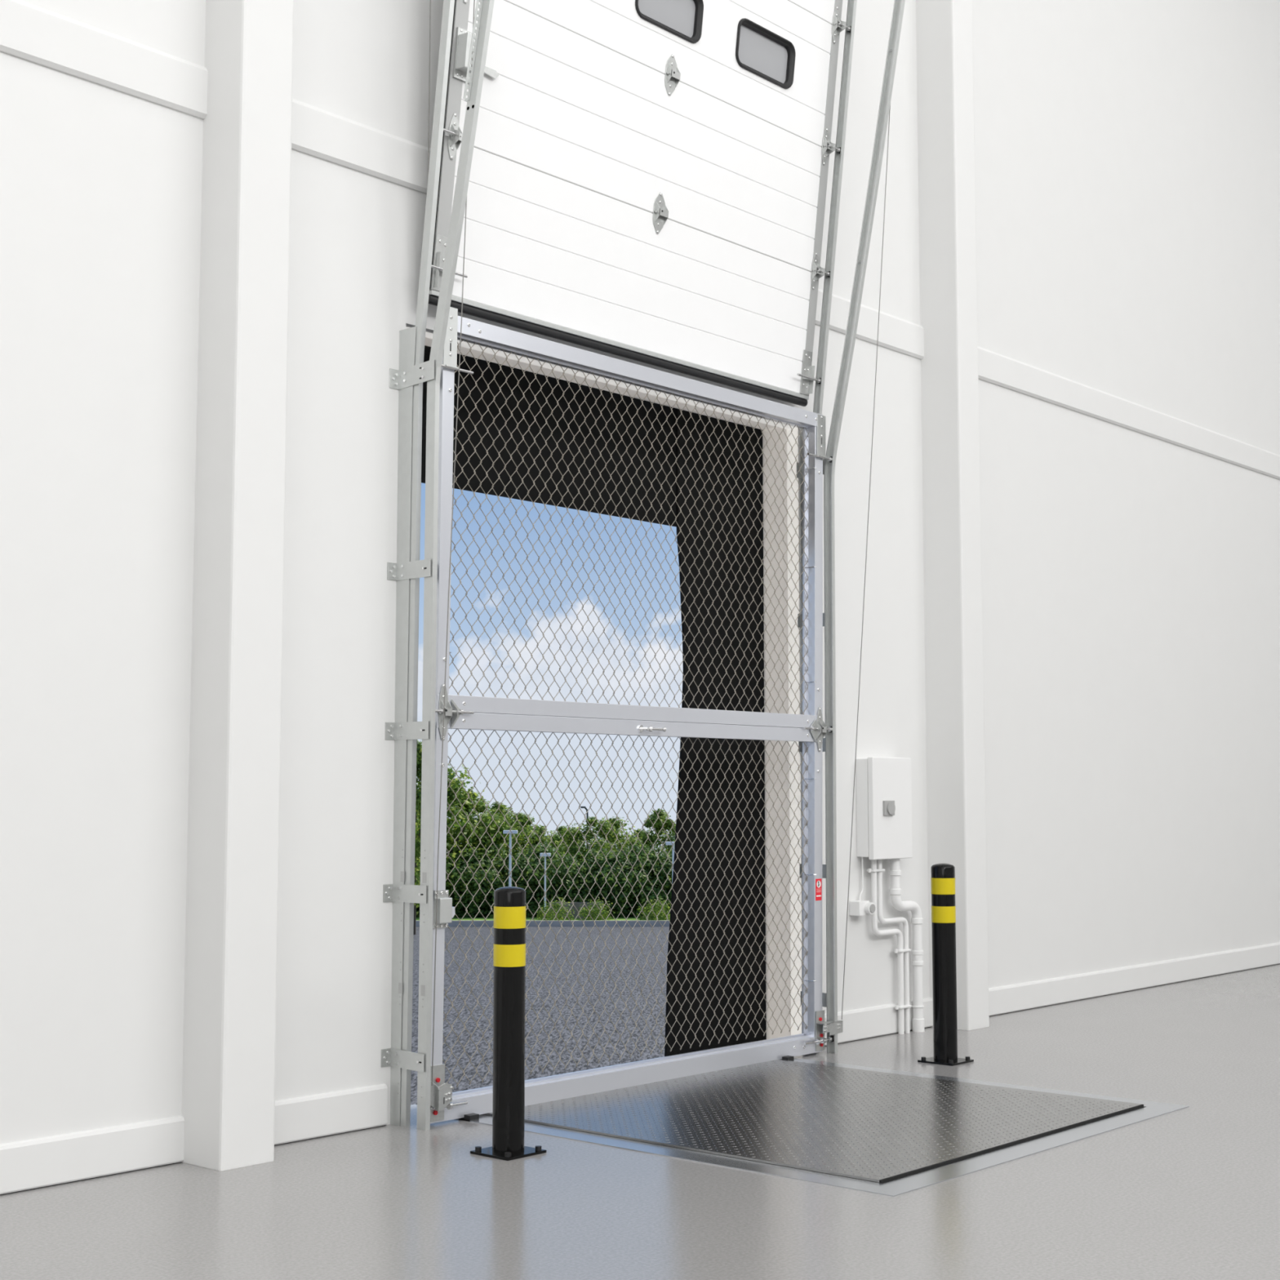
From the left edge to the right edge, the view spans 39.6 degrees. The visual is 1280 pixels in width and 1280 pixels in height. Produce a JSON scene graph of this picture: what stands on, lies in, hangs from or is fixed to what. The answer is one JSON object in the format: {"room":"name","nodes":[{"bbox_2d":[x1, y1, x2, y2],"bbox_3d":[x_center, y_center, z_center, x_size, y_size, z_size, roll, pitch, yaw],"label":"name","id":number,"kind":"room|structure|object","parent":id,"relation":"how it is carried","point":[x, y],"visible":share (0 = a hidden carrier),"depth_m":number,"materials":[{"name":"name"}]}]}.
{"room":"warehouse loading dock","nodes":[
{"label":"warehouse loading dock","id":0,"kind":"room"},
{"bbox_2d":[181,0,293,1171],"bbox_3d":[-1.532,-3.052,6.999,0.283,10.010,0.241,-4,-7,41],"label":"wall pillar","id":1,"kind":"structure","parent":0,"point":[231,965],"depth_m":6.65,"materials":[{"name":"white paint"}]},
{"bbox_2d":[0,0,1279,1144],"bbox_3d":[1.348,-2.759,10.434,0.040,10.000,31.000,-4,-7,41],"label":"wall","id":2,"kind":"structure","parent":0,"point":[1127,152],"depth_m":9.88,"materials":[{"name":"white paint"}]},
{"bbox_2d":[0,1115,184,1195],"bbox_3d":[-5.292,1.484,2.486,0.020,0.164,10.889,-4,-7,41],"label":"baseboard","id":3,"kind":"structure","parent":2,"relation":"attached to","point":[28,1164],"depth_m":6.25,"materials":[{"name":"white paint"}]},
{"bbox_2d":[0,0,208,119],"bbox_3d":[-5.291,-2.473,2.828,0.024,0.205,10.889,-4,-7,41],"label":"trim","id":4,"kind":"structure","parent":2,"relation":"attached to","point":[28,32],"depth_m":6.54,"materials":[{"name":"white paint"}]},
{"bbox_2d":[274,1083,387,1145],"bbox_3d":[-1.282,1.876,7.002,0.020,0.164,0.732,-4,-7,41],"label":"baseboard","id":5,"kind":"structure","parent":2,"relation":"attached to","point":[317,1115],"depth_m":7.05,"materials":[{"name":"white paint"}]},
{"bbox_2d":[381,1048,424,1072],"bbox_3d":[-0.967,1.712,7.233,0.206,0.079,0.052,-4,-7,41],"label":"wall bracket","id":6,"kind":"object","parent":2,"relation":"attached to","point":[397,1058],"visible":1,"depth_m":7.26,"materials":[{"name":"metal"}]},
{"bbox_2d":[382,884,426,903],"bbox_3d":[-0.966,1.042,7.290,0.208,0.073,0.052,-4,-7,41],"label":"wall bracket","id":7,"kind":"object","parent":2,"relation":"attached to","point":[391,892],"visible":1,"depth_m":7.32,"materials":[{"name":"metal"}]},
{"bbox_2d":[385,720,428,739],"bbox_3d":[-0.965,0.374,7.347,0.211,0.073,0.052,-4,-7,41],"label":"wall bracket","id":8,"kind":"object","parent":2,"relation":"attached to","point":[407,730],"visible":1,"depth_m":7.38,"materials":[{"name":"metal"}]},
{"bbox_2d":[386,559,431,580],"bbox_3d":[-0.963,-0.295,7.404,0.214,0.073,0.052,-4,-7,41],"label":"wall bracket","id":9,"kind":"object","parent":2,"relation":"attached to","point":[420,568],"visible":1,"depth_m":7.44,"materials":[{"name":"metal"}]},
{"bbox_2d":[389,359,434,389],"bbox_3d":[-0.960,-1.120,7.472,0.224,0.096,0.052,-4,-7,41],"label":"wall bracket","id":10,"kind":"object","parent":2,"relation":"attached to","point":[422,372],"visible":1,"depth_m":7.50,"materials":[{"name":"metal"}]},
{"bbox_2d":[417,0,494,1130],"bbox_3d":[-0.647,-1.182,7.235,0.694,6.305,0.057,-4,-7,41],"label":"track","id":11,"kind":"object","parent":10,"relation":"attached to","point":[486,6],"visible":1,"depth_m":7.36,"materials":[{"name":"metal"}]},
{"bbox_2d":[430,306,842,1124],"bbox_3d":[0.063,0.377,8.425,0.146,3.405,2.901,-4,-7,41],"label":"gate","id":12,"kind":"object","parent":11,"relation":"attached to","point":[482,713],"visible":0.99,"depth_m":8.35,"materials":[{"name":"metal"}]},
{"bbox_2d":[431,0,475,1085],"bbox_3d":[-0.742,-1.202,7.377,0.298,6.030,0.010,-5,-7,44],"label":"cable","id":13,"kind":"object","parent":12,"relation":"attached to","point":[474,0],"visible":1,"depth_m":7.32,"materials":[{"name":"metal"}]},
{"bbox_2d":[841,105,890,1019],"bbox_3d":[1.234,-1.048,9.448,0.470,6.080,0.004,-4,-7,41],"label":"cable","id":14,"kind":"object","parent":12,"relation":"attached to","point":[890,105],"visible":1,"depth_m":9.42,"materials":[{"name":"metal"}]},
{"bbox_2d":[390,0,454,1126],"bbox_3d":[-0.837,-1.165,7.421,0.481,6.303,0.030,-4,-7,41],"label":"door track","id":15,"kind":"object","parent":2,"relation":"attached to","point":[412,340],"visible":1,"depth_m":7.44,"materials":[{"name":"metal"}]},
{"bbox_2d":[405,326,801,1056],"bbox_3d":[-0.185,0.270,8.671,0.275,3.860,3.470,-4,-7,41],"label":"shelter","id":16,"kind":"object","parent":2,"relation":"attached to","point":[475,416],"visible":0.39,"depth_m":9.45,"materials":[{"name":"fabric"}]},
{"bbox_2d":[421,345,676,526],"bbox_3d":[-0.553,-1.171,8.580,0.010,1.005,2.260,-4,-7,41],"label":"curtain","id":17,"kind":"object","parent":16,"relation":"hanging from","point":[475,416],"depth_m":8.73,"materials":[{"name":"black rubber"}]},
{"bbox_2d":[664,408,766,1056],"bbox_3d":[0.500,0.352,9.624,0.013,3.860,1.130,-4,-7,41],"label":"curtain","id":18,"kind":"object","parent":16,"relation":"hanging from","point":[671,459],"depth_m":9.52,"materials":[{"name":"black fabric"}]},
{"bbox_2d":[291,98,924,359],"bbox_3d":[0.088,-1.947,8.885,0.024,0.205,4.863,-4,-7,41],"label":"trim","id":19,"kind":"structure","parent":2,"relation":"attached to","point":[317,132],"depth_m":7.58,"materials":[{"name":"white paint"}]},
{"bbox_2d":[796,458,825,479],"bbox_3d":[0.962,-0.932,9.637,0.224,0.096,0.102,-4,-7,41],"label":"wall bracket","id":20,"kind":"object","parent":2,"relation":"attached to","point":[798,475],"visible":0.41,"depth_m":9.67,"materials":[{"name":"metal"}]},
{"bbox_2d":[823,0,905,1053],"bbox_3d":[1.257,-0.996,9.379,0.694,6.305,0.057,-4,-7,41],"label":"track","id":21,"kind":"object","parent":20,"relation":"attached to","point":[899,5],"visible":1,"depth_m":9.48,"materials":[{"name":"metal"}]},
{"bbox_2d":[797,613,824,627],"bbox_3d":[0.959,-0.107,9.569,0.214,0.073,0.102,-4,-7,41],"label":"wall bracket","id":22,"kind":"object","parent":2,"relation":"attached to","point":[799,620],"visible":0.24,"depth_m":9.60,"materials":[{"name":"metal"}]},
{"bbox_2d":[798,737,825,751],"bbox_3d":[0.958,0.562,9.511,0.211,0.073,0.102,-4,-7,41],"label":"wall bracket","id":23,"kind":"object","parent":2,"relation":"attached to","point":[824,739],"visible":0.18,"depth_m":9.49,"materials":[{"name":"metal"}]},
{"bbox_2d":[799,863,826,878],"bbox_3d":[0.957,1.229,9.454,0.208,0.073,0.102,-4,-7,41],"label":"wall bracket","id":24,"kind":"object","parent":2,"relation":"attached to","point":[824,866],"visible":0.16,"depth_m":9.44,"materials":[{"name":"metal"}]},
{"bbox_2d":[800,991,826,1007],"bbox_3d":[0.956,1.900,9.397,0.206,0.079,0.102,-4,-7,41],"label":"wall bracket","id":25,"kind":"object","parent":2,"relation":"attached to","point":[824,994],"visible":0.14,"depth_m":9.38,"materials":[{"name":"metal"}]},
{"bbox_2d":[800,0,857,687],"bbox_3d":[1.048,-0.980,9.544,0.481,6.303,0.030,-4,-7,41],"label":"door track","id":26,"kind":"object","parent":2,"relation":"attached to","point":[851,4],"visible":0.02,"depth_m":9.66,"materials":[{"name":"metal"}]},
{"bbox_2d":[428,0,851,406],"bbox_3d":[0.100,-2.713,8.631,0.351,2.710,2.857,-4,-7,41],"label":"door","id":27,"kind":"structure","parent":26,"relation":"attached to","point":[647,183],"depth_m":8.61,"materials":[{"name":"white metal"}]},
{"bbox_2d":[427,0,431,177],"bbox_3d":[-0.905,-3.046,7.702,0.009,2.300,0.004,-4,-7,41],"label":"cable","id":28,"kind":"object","parent":27,"relation":"hanging from","point":[430,0],"visible":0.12,"depth_m":7.64,"materials":[{"name":"metal"}]},
{"bbox_2d":[848,900,875,915],"bbox_3d":[1.231,1.482,9.822,0.106,0.080,0.110,-4,-7,41],"label":"wall socket","id":29,"kind":"object","parent":2,"relation":"attached to","point":[857,908],"visible":1,"depth_m":9.80,"materials":[{"name":"white plastic"}]},
{"bbox_2d":[864,902,875,914],"bbox_3d":[1.269,1.482,9.817,0.030,0.066,0.066,-4,-7,41],"label":"outlet","id":30,"kind":"object","parent":29,"relation":"attached to","point":[869,907],"depth_m":9.80,"materials":[{"name":"white plastic"}]},
{"bbox_2d":[824,997,933,1046],"bbox_3d":[1.312,2.129,9.923,0.020,0.164,1.163,-4,-7,41],"label":"baseboard","id":31,"kind":"structure","parent":2,"relation":"attached to","point":[882,1020],"depth_m":9.90,"materials":[{"name":"white paint"}]},
{"bbox_2d":[855,756,912,859],"bbox_3d":[1.388,0.947,10.022,0.139,0.568,0.393,-4,-7,41],"label":"control box","id":32,"kind":"object","parent":2,"relation":"attached to","point":[883,784],"visible":1,"depth_m":9.93,"materials":[{"name":"white plastic"}]},
{"bbox_2d":[858,857,863,900],"bbox_3d":[1.230,1.327,9.884,0.009,0.242,0.037,-4,-7,41],"label":"cable conduit","id":33,"kind":"object","parent":32,"relation":"attached to","point":[862,890],"visible":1,"depth_m":9.89,"materials":[{"name":"white plastic"}]},
{"bbox_2d":[871,859,904,1034],"bbox_3d":[1.393,1.718,9.997,0.033,1.003,0.290,-4,-7,41],"label":"conduit","id":34,"kind":"object","parent":2,"relation":"attached to","point":[876,931],"visible":0.97,"depth_m":10.04,"materials":[{"name":"white plastic"}]},
{"bbox_2d":[866,868,884,872],"bbox_3d":[1.317,1.288,9.948,0.048,0.022,0.127,-4,-7,41],"label":"clamp","id":35,"kind":"object","parent":34,"relation":"attached to","point":[868,870],"visible":1,"depth_m":9.91,"materials":[{"name":"white plastic"}]},
{"bbox_2d":[876,859,910,1033],"bbox_3d":[1.431,1.722,10.040,0.030,1.003,0.293,-4,-7,41],"label":"conduit","id":36,"kind":"object","parent":2,"relation":"attached to","point":[879,874],"visible":0.97,"depth_m":10.09,"materials":[{"name":"white plastic"}]},
{"bbox_2d":[893,948,911,953],"bbox_3d":[1.486,1.763,10.099,0.048,0.022,0.127,-4,-7,41],"label":"clamp","id":37,"kind":"object","parent":36,"relation":"attached to","point":[895,950],"visible":1,"depth_m":10.06,"materials":[{"name":"white plastic"}]},
{"bbox_2d":[893,1004,911,1009],"bbox_3d":[1.486,2.077,10.072,0.048,0.022,0.127,-4,-7,41],"label":"clamp","id":38,"kind":"object","parent":36,"relation":"attached to","point":[896,1006],"visible":1,"depth_m":10.04,"materials":[{"name":"white plastic"}]},
{"bbox_2d":[888,858,924,1031],"bbox_3d":[1.518,1.738,10.115,0.069,0.992,0.289,-4,-7,41],"label":"conduit","id":39,"kind":"object","parent":2,"relation":"attached to","point":[895,873],"visible":0.99,"depth_m":10.15,"materials":[{"name":"white plastic"}]},
{"bbox_2d":[977,346,1279,479],"bbox_3d":[6.749,-1.297,16.385,0.024,0.205,14.772,-4,-7,41],"label":"trim","id":40,"kind":"structure","parent":2,"relation":"attached to","point":[995,368],"depth_m":12.58,"materials":[{"name":"white paint"}]},
{"bbox_2d":[988,942,1279,1016],"bbox_3d":[6.747,2.660,16.044,0.020,0.164,14.772,-4,-7,41],"label":"baseboard","id":41,"kind":"structure","parent":2,"relation":"attached to","point":[1037,993],"depth_m":12.16,"materials":[{"name":"white paint"}]},
{"bbox_2d":[0,964,1279,1279],"bbox_3d":[7.962,1.866,4.160,18.180,0.300,31.400,-4,-7,41],"label":"floor","id":42,"kind":"structure","parent":0,"point":[1193,1192],"depth_m":5.94,"materials":[{"name":"concrete"}]},
{"bbox_2d":[470,886,546,1160],"bbox_3d":[-0.497,1.440,6.754,0.204,0.998,0.204,-4,-7,41],"label":"bollard","id":43,"kind":"object","parent":42,"relation":"on","point":[509,902],"visible":1,"depth_m":6.71,"materials":[{"name":"black metal"}]},
{"bbox_2d":[416,1057,1189,1196],"bbox_3d":[0.657,2.015,7.689,2.562,0.014,2.304,-4,-7,41],"label":"dock leveler","id":44,"kind":"object","parent":42,"relation":"on","point":[888,1132],"visible":1,"depth_m":7.33,"materials":[{"name":"metal"}]},
{"bbox_2d":[917,862,973,1066],"bbox_3d":[1.548,1.638,9.044,0.204,0.998,0.204,-4,-7,41],"label":"bollard","id":45,"kind":"object","parent":42,"relation":"on","point":[943,893],"visible":1,"depth_m":9.00,"materials":[{"name":"black metal"}]},
{"bbox_2d":[915,0,989,1030],"bbox_3d":[1.852,-2.722,10.801,0.295,10.010,0.235,-4,-7,41],"label":"wall pillar","id":46,"kind":"structure","parent":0,"point":[950,424],"depth_m":10.54,"materials":[{"name":"white paint"}]},
{"label":"outside","id":47,"kind":"structure","parent":0,"visible":0},
{"bbox_2d":[415,912,670,920],"bbox_3d":[0.000,14.754,96.346,109.409,1.197,101.594,-4,-7,41],"label":"grass verge","id":48,"kind":"structure","parent":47,"point":[454,918],"depth_m":82.54,"materials":[{"name":"green plant"}]},
{"bbox_2d":[416,851,457,916],"bbox_3d":[-10.718,12.308,86.862,4.375,4.777,4.441,-2,-5,21],"label":"shrub","id":49,"kind":"object","parent":48,"relation":"on","point":[418,851],"visible":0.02,"depth_m":85.84,"materials":[{"name":"green plant"}]},
{"bbox_2d":[416,852,481,916],"bbox_3d":[-9.482,12.484,87.135,3.948,4.246,3.889,1,-5,-9],"label":"shrub","id":50,"kind":"object","parent":48,"relation":"on","point":[457,910],"visible":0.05,"depth_m":85.90,"materials":[{"name":"green plant"}]},
{"bbox_2d":[415,764,512,916],"bbox_3d":[-9.744,10.115,87.492,6.809,8.456,6.890,-3,-6,31],"label":"tree","id":51,"kind":"object","parent":48,"relation":"on","point":[455,829],"visible":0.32,"depth_m":86.82,"materials":[{"name":"green plant"}]},
{"bbox_2d":[445,791,506,857],"bbox_3d":[-8.412,10.803,89.315,3.580,6.522,3.427,0,-5,-5],"label":"tree","id":52,"kind":"object","parent":48,"relation":"on","point":[482,808],"visible":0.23,"depth_m":89.03,"materials":[{"name":"green plant"}]},
{"bbox_2d":[445,846,508,917],"bbox_3d":[-8.109,12.268,86.290,4.253,4.644,4.318,4,-6,-39],"label":"shrub","id":53,"kind":"object","parent":48,"relation":"on","point":[473,909],"visible":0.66,"depth_m":85.16,"materials":[{"name":"green plant"}]},
{"bbox_2d":[455,839,528,916],"bbox_3d":[-7.285,12.375,87.864,4.618,5.043,4.688,-2,-5,20],"label":"shrub","id":54,"kind":"object","parent":48,"relation":"on","point":[495,851],"visible":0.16,"depth_m":87.00,"materials":[{"name":"green plant"}]},
{"bbox_2d":[476,801,538,862],"bbox_3d":[-7.327,11.314,91.243,4.421,6.052,4.372,-2,-5,22],"label":"tree","id":55,"kind":"object","parent":48,"relation":"on","point":[502,807],"visible":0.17,"depth_m":91.19,"materials":[{"name":"green plant"}]},
{"bbox_2d":[502,830,517,886],"bbox_3d":[-6.031,11.050,82.554,0.660,4.403,0.240,0,-5,0],"label":"lamp post","id":56,"kind":"object","parent":48,"relation":"on","point":[504,831],"visible":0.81,"depth_m":82.62,"materials":[{"name":"metal"}]},
{"bbox_2d":[481,846,556,917],"bbox_3d":[-5.907,12.353,86.637,4.194,4.512,4.132,1,-5,-10],"label":"shrub","id":57,"kind":"object","parent":48,"relation":"on","point":[522,862],"visible":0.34,"depth_m":86.02,"materials":[{"name":"green plant"}]},
{"bbox_2d":[502,812,538,856],"bbox_3d":[-6.437,11.805,93.409,3.022,5.505,2.893,-2,-5,26],"label":"tree","id":58,"kind":"object","parent":48,"relation":"on","point":[522,817],"visible":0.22,"depth_m":93.23,"materials":[{"name":"green plant"}]},
{"bbox_2d":[514,824,564,859],"bbox_3d":[-5.316,12.301,94.285,4.322,5.305,4.271,0,-5,3],"label":"tree","id":59,"kind":"object","parent":48,"relation":"on","point":[541,828],"visible":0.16,"depth_m":93.92,"materials":[{"name":"green plant"}]},
{"bbox_2d":[503,838,584,917],"bbox_3d":[-4.586,12.303,87.295,4.618,5.043,4.688,4,-7,-40],"label":"shrub","id":60,"kind":"object","parent":48,"relation":"on","point":[541,850],"visible":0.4,"depth_m":86.04,"materials":[{"name":"green plant"}]},
{"bbox_2d":[539,853,551,919],"bbox_3d":[-4.445,11.675,83.303,0.500,3.358,0.240,0,-5,0],"label":"lamp post","id":61,"kind":"object","parent":48,"relation":"on","point":[544,855],"visible":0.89,"depth_m":83.33,"materials":[{"name":"metal"}]},
{"bbox_2d":[536,897,576,919],"bbox_3d":[-3.895,12.820,82.600,2.020,1.772,1.872,-2,-5,17],"label":"hedge","id":62,"kind":"object","parent":48,"relation":"on","point":[557,905],"visible":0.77,"depth_m":82.42,"materials":[{"name":"green plant"}]},
{"bbox_2d":[537,825,579,858],"bbox_3d":[-4.266,12.512,96.344,3.566,4.882,3.527,2,-5,-21],"label":"tree","id":63,"kind":"object","parent":48,"relation":"on","point":[562,828],"visible":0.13,"depth_m":96.26,"materials":[{"name":"green plant"}]},
{"bbox_2d":[528,850,601,917],"bbox_3d":[-3.583,12.370,86.341,3.889,4.246,3.948,-2,-5,19],"label":"shrub","id":64,"kind":"object","parent":48,"relation":"on","point":[573,871],"visible":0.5,"depth_m":85.45,"materials":[{"name":"green plant"}]},
{"bbox_2d":[547,902,603,918],"bbox_3d":[-3.041,12.906,84.200,2.600,0.950,0.300,0,-5,0],"label":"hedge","id":65,"kind":"object","parent":48,"relation":"on","point":[577,904],"visible":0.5,"depth_m":84.07,"materials":[{"name":"green plant"}]},
{"bbox_2d":[547,844,619,916],"bbox_3d":[-2.432,12.354,87.131,4.441,4.777,4.375,1,-5,-11],"label":"shrub","id":66,"kind":"object","parent":48,"relation":"on","point":[590,857],"visible":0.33,"depth_m":86.25,"materials":[{"name":"green plant"}]},
{"bbox_2d":[580,806,588,848],"bbox_3d":[-3.109,12.383,99.302,0.430,6.152,0.200,0,-5,0],"label":"street lamp","id":67,"kind":"object","parent":48,"relation":"on","point":[584,807],"visible":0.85,"depth_m":99.47,"materials":[{"name":"metal"}]},
{"bbox_2d":[556,816,624,868],"bbox_3d":[-2.522,11.689,91.275,3.778,5.230,3.820,0,-5,-6],"label":"tree","id":68,"kind":"object","parent":48,"relation":"on","point":[573,850],"visible":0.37,"depth_m":91.05,"materials":[{"name":"green plant"}]},
{"bbox_2d":[577,897,616,920],"bbox_3d":[-2.074,12.823,82.635,1.872,1.772,2.020,1,-5,-16],"label":"hedge","id":69,"kind":"object","parent":48,"relation":"on","point":[595,911],"visible":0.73,"depth_m":82.46,"materials":[{"name":"green plant"}]},
{"bbox_2d":[573,813,646,890],"bbox_3d":[-1.358,11.988,93.295,4.688,5.754,4.633,4,-6,-40],"label":"tree","id":70,"kind":"object","parent":48,"relation":"on","point":[621,838],"visible":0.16,"depth_m":93.51,"materials":[{"name":"green plant"}]},
{"bbox_2d":[573,848,657,917],"bbox_3d":[-1.045,12.301,86.290,4.132,4.512,4.194,4,-7,-41],"label":"shrub","id":71,"kind":"object","parent":48,"relation":"on","point":[627,887],"visible":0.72,"depth_m":85.20,"materials":[{"name":"green plant"}]},
{"bbox_2d":[600,841,671,916],"bbox_3d":[-0.164,12.309,87.364,4.618,5.043,4.688,-2,-5,18],"label":"shrub","id":72,"kind":"object","parent":48,"relation":"on","point":[642,857],"visible":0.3,"depth_m":86.35,"materials":[{"name":"green plant"}]},
{"bbox_2d":[627,828,652,848],"bbox_3d":[-0.151,12.450,95.349,2.561,4.664,2.451,-1,-5,13],"label":"tree","id":73,"kind":"object","parent":48,"relation":"on","point":[637,830],"visible":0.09,"depth_m":95.28,"materials":[{"name":"green plant"}]},
{"bbox_2d":[625,846,671,917],"bbox_3d":[1.075,12.353,86.636,4.194,4.512,4.132,1,-5,-12],"label":"shrub","id":74,"kind":"object","parent":48,"relation":"on","point":[663,856],"visible":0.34,"depth_m":85.79,"materials":[{"name":"green plant"}]},
{"bbox_2d":[628,808,675,884],"bbox_3d":[0.859,11.251,89.375,2.921,5.558,3.051,-3,-6,29],"label":"tree","id":75,"kind":"object","parent":48,"relation":"on","point":[663,816],"visible":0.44,"depth_m":89.29,"materials":[{"name":"green plant"}]},
{"bbox_2d":[636,897,671,919],"bbox_3d":[0.762,12.823,82.639,1.872,1.772,2.020,-4,-7,41],"label":"hedge","id":76,"kind":"object","parent":48,"relation":"on","point":[661,915],"visible":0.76,"depth_m":82.42,"materials":[{"name":"green plant"}]},
{"bbox_2d":[649,849,671,910],"bbox_3d":[2.424,12.368,87.292,4.375,4.777,4.441,5,-7,-42],"label":"shrub","id":77,"kind":"object","parent":48,"relation":"on","point":[671,850],"visible":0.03,"depth_m":86.24,"materials":[{"name":"green plant"}]},
{"bbox_2d":[665,841,674,884],"bbox_3d":[1.411,11.336,82.730,0.434,3.879,0.240,0,-5,0],"label":"lamp post","id":78,"kind":"object","parent":48,"relation":"on","point":[666,842],"visible":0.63,"depth_m":82.78,"materials":[{"name":"metal"}]},
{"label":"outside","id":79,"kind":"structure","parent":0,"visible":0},
{"bbox_2d":[410,926,669,1105],"bbox_3d":[0.000,8.015,42.065,119.620,3.746,118.654,-4,-7,41],"label":"ground","id":80,"kind":"structure","parent":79,"point":[457,1073],"depth_m":33.81,"materials":[{"name":"grey asphalt"}]},
{"bbox_2d":[413,740,422,934],"bbox_3d":[-8.869,7.694,69.630,2.338,7.606,2.238,4,-6,-36],"label":"tree","id":81,"kind":"object","parent":80,"relation":"on","point":[419,750],"visible":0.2,"depth_m":69.30,"materials":[{"name":"green plant"}]},
{"bbox_2d":[415,920,669,926],"bbox_3d":[0.000,13.008,81.431,67.737,0.322,60.010,-4,-7,41],"label":"kerb","id":82,"kind":"object","parent":80,"relation":"on","point":[455,923],"visible":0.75,"depth_m":81.18,"materials":[{"name":"concrete"}]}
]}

